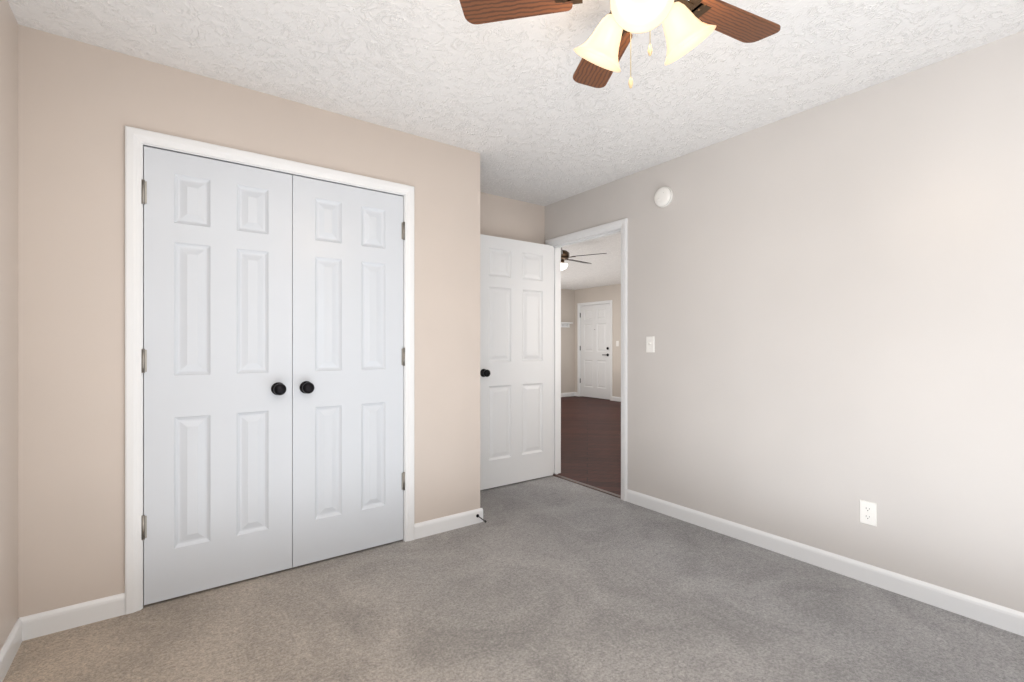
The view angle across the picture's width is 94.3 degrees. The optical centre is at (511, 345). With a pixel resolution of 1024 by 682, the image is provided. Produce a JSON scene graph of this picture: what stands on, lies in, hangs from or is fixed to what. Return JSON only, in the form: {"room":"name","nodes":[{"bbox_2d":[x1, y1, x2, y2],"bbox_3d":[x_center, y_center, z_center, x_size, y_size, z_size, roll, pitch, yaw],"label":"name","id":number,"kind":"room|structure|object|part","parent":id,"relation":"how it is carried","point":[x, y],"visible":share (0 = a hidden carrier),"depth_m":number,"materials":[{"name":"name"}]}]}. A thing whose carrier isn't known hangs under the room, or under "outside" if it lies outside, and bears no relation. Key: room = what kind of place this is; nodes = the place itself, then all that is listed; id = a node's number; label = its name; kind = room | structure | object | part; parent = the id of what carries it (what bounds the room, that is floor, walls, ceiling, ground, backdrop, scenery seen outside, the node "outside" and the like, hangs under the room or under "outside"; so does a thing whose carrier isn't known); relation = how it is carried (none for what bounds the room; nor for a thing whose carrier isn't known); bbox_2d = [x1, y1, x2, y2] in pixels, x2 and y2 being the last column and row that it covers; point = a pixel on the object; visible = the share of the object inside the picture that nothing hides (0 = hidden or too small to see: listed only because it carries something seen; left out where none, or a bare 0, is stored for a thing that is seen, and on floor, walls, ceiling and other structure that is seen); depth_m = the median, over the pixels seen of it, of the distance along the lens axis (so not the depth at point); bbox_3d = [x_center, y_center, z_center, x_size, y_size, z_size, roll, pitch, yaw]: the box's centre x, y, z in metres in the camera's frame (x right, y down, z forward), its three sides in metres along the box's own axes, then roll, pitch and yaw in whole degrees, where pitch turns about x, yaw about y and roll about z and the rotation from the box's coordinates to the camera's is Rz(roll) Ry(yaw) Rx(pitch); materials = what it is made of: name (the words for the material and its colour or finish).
{"room":"empty bedroom","nodes":[
{"label":"empty bedroom","id":0,"kind":"room"},
{"bbox_2d":[0,0,17,649],"bbox_3d":[-1.031,-0.050,0.512,0.115,2.440,4.870,0,0,-36],"label":"wall","id":1,"kind":"structure","parent":0,"point":[8,320],"depth_m":1.76,"materials":[{"name":"beige paint"}]},
{"bbox_2d":[0,616,27,681],"bbox_3d":[-0.782,1.125,0.278,0.014,0.090,3.970,0,0,-36],"label":"baseboard","id":2,"kind":"structure","parent":1,"relation":"attached to","point":[19,633],"depth_m":1.77,"materials":[{"name":"white wood"}]},
{"bbox_2d":[18,24,479,617],"bbox_3d":[-1.116,-0.050,2.560,2.156,2.440,0.115,0,0,-36],"label":"wall","id":3,"kind":"structure","parent":0,"point":[80,106],"depth_m":2.04,"materials":[{"name":"beige paint"}]},
{"bbox_2d":[28,593,124,639],"bbox_3d":[-1.805,1.125,1.980,0.298,0.090,0.014,0,0,-36],"label":"baseboard","id":4,"kind":"structure","parent":3,"relation":"attached to","point":[28,627],"depth_m":1.97,"materials":[{"name":"white wood"}]},
{"bbox_2d":[125,126,413,614],"bbox_3d":[-1.156,0.108,2.490,1.353,2.124,0.183,0,0,-36],"label":"door frame","id":5,"kind":"structure","parent":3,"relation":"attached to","point":[240,163],"depth_m":2.38,"materials":[{"name":"white wood"}]},
{"bbox_2d":[414,508,479,539],"bbox_3d":[-0.409,1.125,2.995,0.449,0.090,0.014,0,0,-36],"label":"baseboard","id":6,"kind":"structure","parent":3,"relation":"attached to","point":[451,522],"depth_m":2.98,"materials":[{"name":"white wood"}]},
{"bbox_2d":[480,508,482,522],"bbox_3d":[-0.392,1.125,3.409,0.014,0.090,0.664,0,0,-36],"label":"baseboard","id":7,"kind":"structure","parent":3,"relation":"attached to","point":[481,509],"depth_m":3.14,"materials":[{"name":"white wood"}]},
{"bbox_2d":[480,192,544,244],"bbox_3d":[-1.058,-0.050,3.431,3.273,2.440,0.115,0,0,-36],"label":"wall","id":8,"kind":"structure","parent":0,"point":[504,217],"depth_m":4.12,"materials":[{"name":"beige paint"}]},
{"bbox_2d":[3,475,1023,681],"bbox_3d":[0.295,1.200,1.475,3.394,0.060,4.870,0,0,-36],"label":"floor","id":9,"kind":"structure","parent":0,"point":[550,578],"depth_m":2.02,"materials":[{"name":"grey carpet"}]},
{"bbox_2d":[7,0,1023,289],"bbox_3d":[0.913,-1.320,4.804,8.306,0.100,9.530,0,0,-36],"label":"ceiling","id":10,"kind":"structure","parent":0,"point":[521,110],"depth_m":2.16,"materials":[{"name":"white paint"}]},
{"bbox_2d":[561,248,606,269],"bbox_3d":[0.565,-1.075,5.624,1.074,0.390,1.080,0,0,-36],"label":"ceiling fan","id":11,"kind":"object","parent":10,"relation":"hanging from","point":[565,254],"visible":0.27,"depth_m":5.52,"materials":[{"name":"brown metal"}]},
{"bbox_3d":[0.820,-1.030,5.850,0.390,0.030,0.139,0,0,-44],"label":"blade","id":12,"kind":"part","parent":11,"relation":"part of","materials":[{"name":"grey"}]},
{"bbox_3d":[0.879,-1.030,5.425,0.390,0.030,0.139,0,0,28],"label":"blade","id":13,"kind":"part","parent":11,"relation":"part of","materials":[{"name":"grey"}]},
{"bbox_2d":[459,0,780,88],"bbox_3d":[0.399,-0.990,1.351,1.031,0.560,1.026,0,0,-36],"label":"ceiling fan","id":14,"kind":"object","parent":10,"relation":"hanging from","point":[689,25],"visible":1,"depth_m":1.43,"materials":[{"name":"brown wood"}]},
{"bbox_3d":[0.011,-1.035,1.422,0.335,0.032,0.134,0,0,10],"label":"blade","id":15,"kind":"part","parent":14,"relation":"part of","materials":[{"name":"brown wood"}]},
{"bbox_3d":[0.322,-1.035,1.722,0.134,0.032,0.335,0,0,-8],"label":"blade","id":16,"kind":"part","parent":14,"relation":"part of","materials":[{"name":"brown wood"}]},
{"bbox_3d":[0.366,-0.915,1.384,0.407,0.157,0.392,0,0,-36],"label":"lamp shade","id":17,"kind":"part","parent":14,"relation":"part of","materials":[{"name":"white glass"}]},
{"bbox_3d":[0.703,-1.035,1.520,0.335,0.032,0.134,0,0,-26],"label":"blade","id":18,"kind":"part","parent":14,"relation":"part of","materials":[{"name":"brown wood"}]},
{"bbox_2d":[561,289,574,392],"bbox_3d":[-0.484,-0.050,9.608,4.688,2.440,0.115,0,0,-36],"label":"wall","id":19,"kind":"structure","parent":0,"point":[567,344],"depth_m":10.82,"materials":[{"name":"beige paint"}]},
{"bbox_2d":[561,322,572,327],"bbox_3d":[1.161,-0.455,10.652,0.440,0.110,0.130,0,0,-36],"label":"wall-mounted shelf","id":20,"kind":"object","parent":19,"relation":"attached to","point":[565,324],"visible":0.69,"depth_m":10.72,"materials":[{"name":"white wood"}]},
{"bbox_2d":[561,392,575,396],"bbox_3d":[-0.444,1.125,9.553,4.688,0.090,0.020,0,0,-36],"label":"baseboard","id":21,"kind":"structure","parent":19,"relation":"attached to","point":[568,394],"depth_m":10.80,"materials":[{"name":"white wood"}]},
{"bbox_2d":[552,474,620,498],"bbox_3d":[0.611,1.165,3.960,0.046,0.009,0.810,0,0,-36],"label":"threshold","id":22,"kind":"object","parent":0,"point":[590,486],"depth_m":3.91,"materials":[{"name":"brown wood"}]},
{"bbox_2d":[557,396,620,494],"bbox_3d":[2.285,1.200,5.801,4.912,0.060,9.530,0,0,-36],"label":"floor","id":23,"kind":"structure","parent":0,"point":[591,441],"depth_m":5.76,"materials":[{"name":"brown wood"}]},
{"bbox_2d":[575,284,620,396],"bbox_3d":[3.403,-0.050,8.344,0.115,2.440,6.730,0,0,-36],"label":"wall","id":24,"kind":"structure","parent":0,"point":[604,293],"depth_m":9.99,"materials":[{"name":"beige paint"}]},
{"bbox_2d":[577,300,611,400],"bbox_3d":[1.804,0.109,10.433,0.018,2.122,1.040,0,0,-36],"label":"door frame","id":25,"kind":"structure","parent":24,"relation":"attached to","point":[578,340],"depth_m":10.78,"materials":[{"name":"white wood"}]},
{"bbox_2d":[580,303,609,399],"bbox_3d":[1.813,0.137,10.448,0.096,2.043,0.918,0,0,-36],"label":"front door","id":26,"kind":"structure","parent":24,"relation":"in","point":[594,351],"depth_m":10.43,"materials":[{"name":"white wood"}]},
{"bbox_2d":[612,396,620,401],"bbox_3d":[3.686,1.125,7.845,0.014,0.090,5.360,0,0,-36],"label":"baseboard","id":27,"kind":"structure","parent":24,"relation":"attached to","point":[613,398],"depth_m":9.91,"materials":[{"name":"white wood"}]},
{"bbox_2d":[545,30,1023,612],"bbox_3d":[0.340,-0.050,4.388,0.115,2.440,9.530,0,0,-36],"label":"wall","id":28,"kind":"structure","parent":0,"point":[825,304],"depth_m":2.40,"materials":[{"name":"beige paint"}]},
{"bbox_2d":[545,218,626,500],"bbox_3d":[0.637,0.109,3.979,0.150,2.122,0.940,0,0,-36],"label":"door frame","id":29,"kind":"structure","parent":28,"relation":"attached to","point":[622,224],"depth_m":3.97,"materials":[{"name":"white wood"}]},
{"bbox_2d":[480,234,552,489],"bbox_3d":[0.036,0.137,4.019,0.820,2.043,0.175,0,0,-36],"label":"entry door","id":30,"kind":"structure","parent":29,"relation":"attached to","point":[516,361],"depth_m":3.99,"materials":[{"name":"white paint"},{"name":"oil rubbed bronze"}]},
{"bbox_2d":[646,336,653,351],"bbox_3d":[0.982,-0.005,3.390,0.020,0.114,0.070,0,0,-36],"label":"light switch","id":31,"kind":"object","parent":28,"relation":"attached to","point":[649,343],"visible":1,"depth_m":3.39,"materials":[{"name":"white plastic"}]},
{"bbox_2d":[654,187,672,207],"bbox_3d":[1.042,-1.027,3.289,0.042,0.140,0.140,0,0,-36],"label":"smoke detector","id":32,"kind":"object","parent":28,"relation":"attached to","point":[663,196],"visible":1,"depth_m":3.27,"materials":[{"name":"white plastic"}]},
{"bbox_2d":[626,489,1023,635],"bbox_3d":[1.942,1.125,2.075,0.014,0.090,3.675,0,0,-36],"label":"baseboard","id":33,"kind":"structure","parent":28,"relation":"attached to","point":[986,612],"depth_m":2.38,"materials":[{"name":"white wood"}]},
{"bbox_2d":[860,500,876,526],"bbox_3d":[1.753,0.827,2.339,0.007,0.114,0.070,0,0,-36],"label":"electrical outlet","id":34,"kind":"object","parent":28,"relation":"attached to","point":[868,512],"visible":1,"depth_m":2.33,"materials":[{"name":"white plastic"}]}
]}

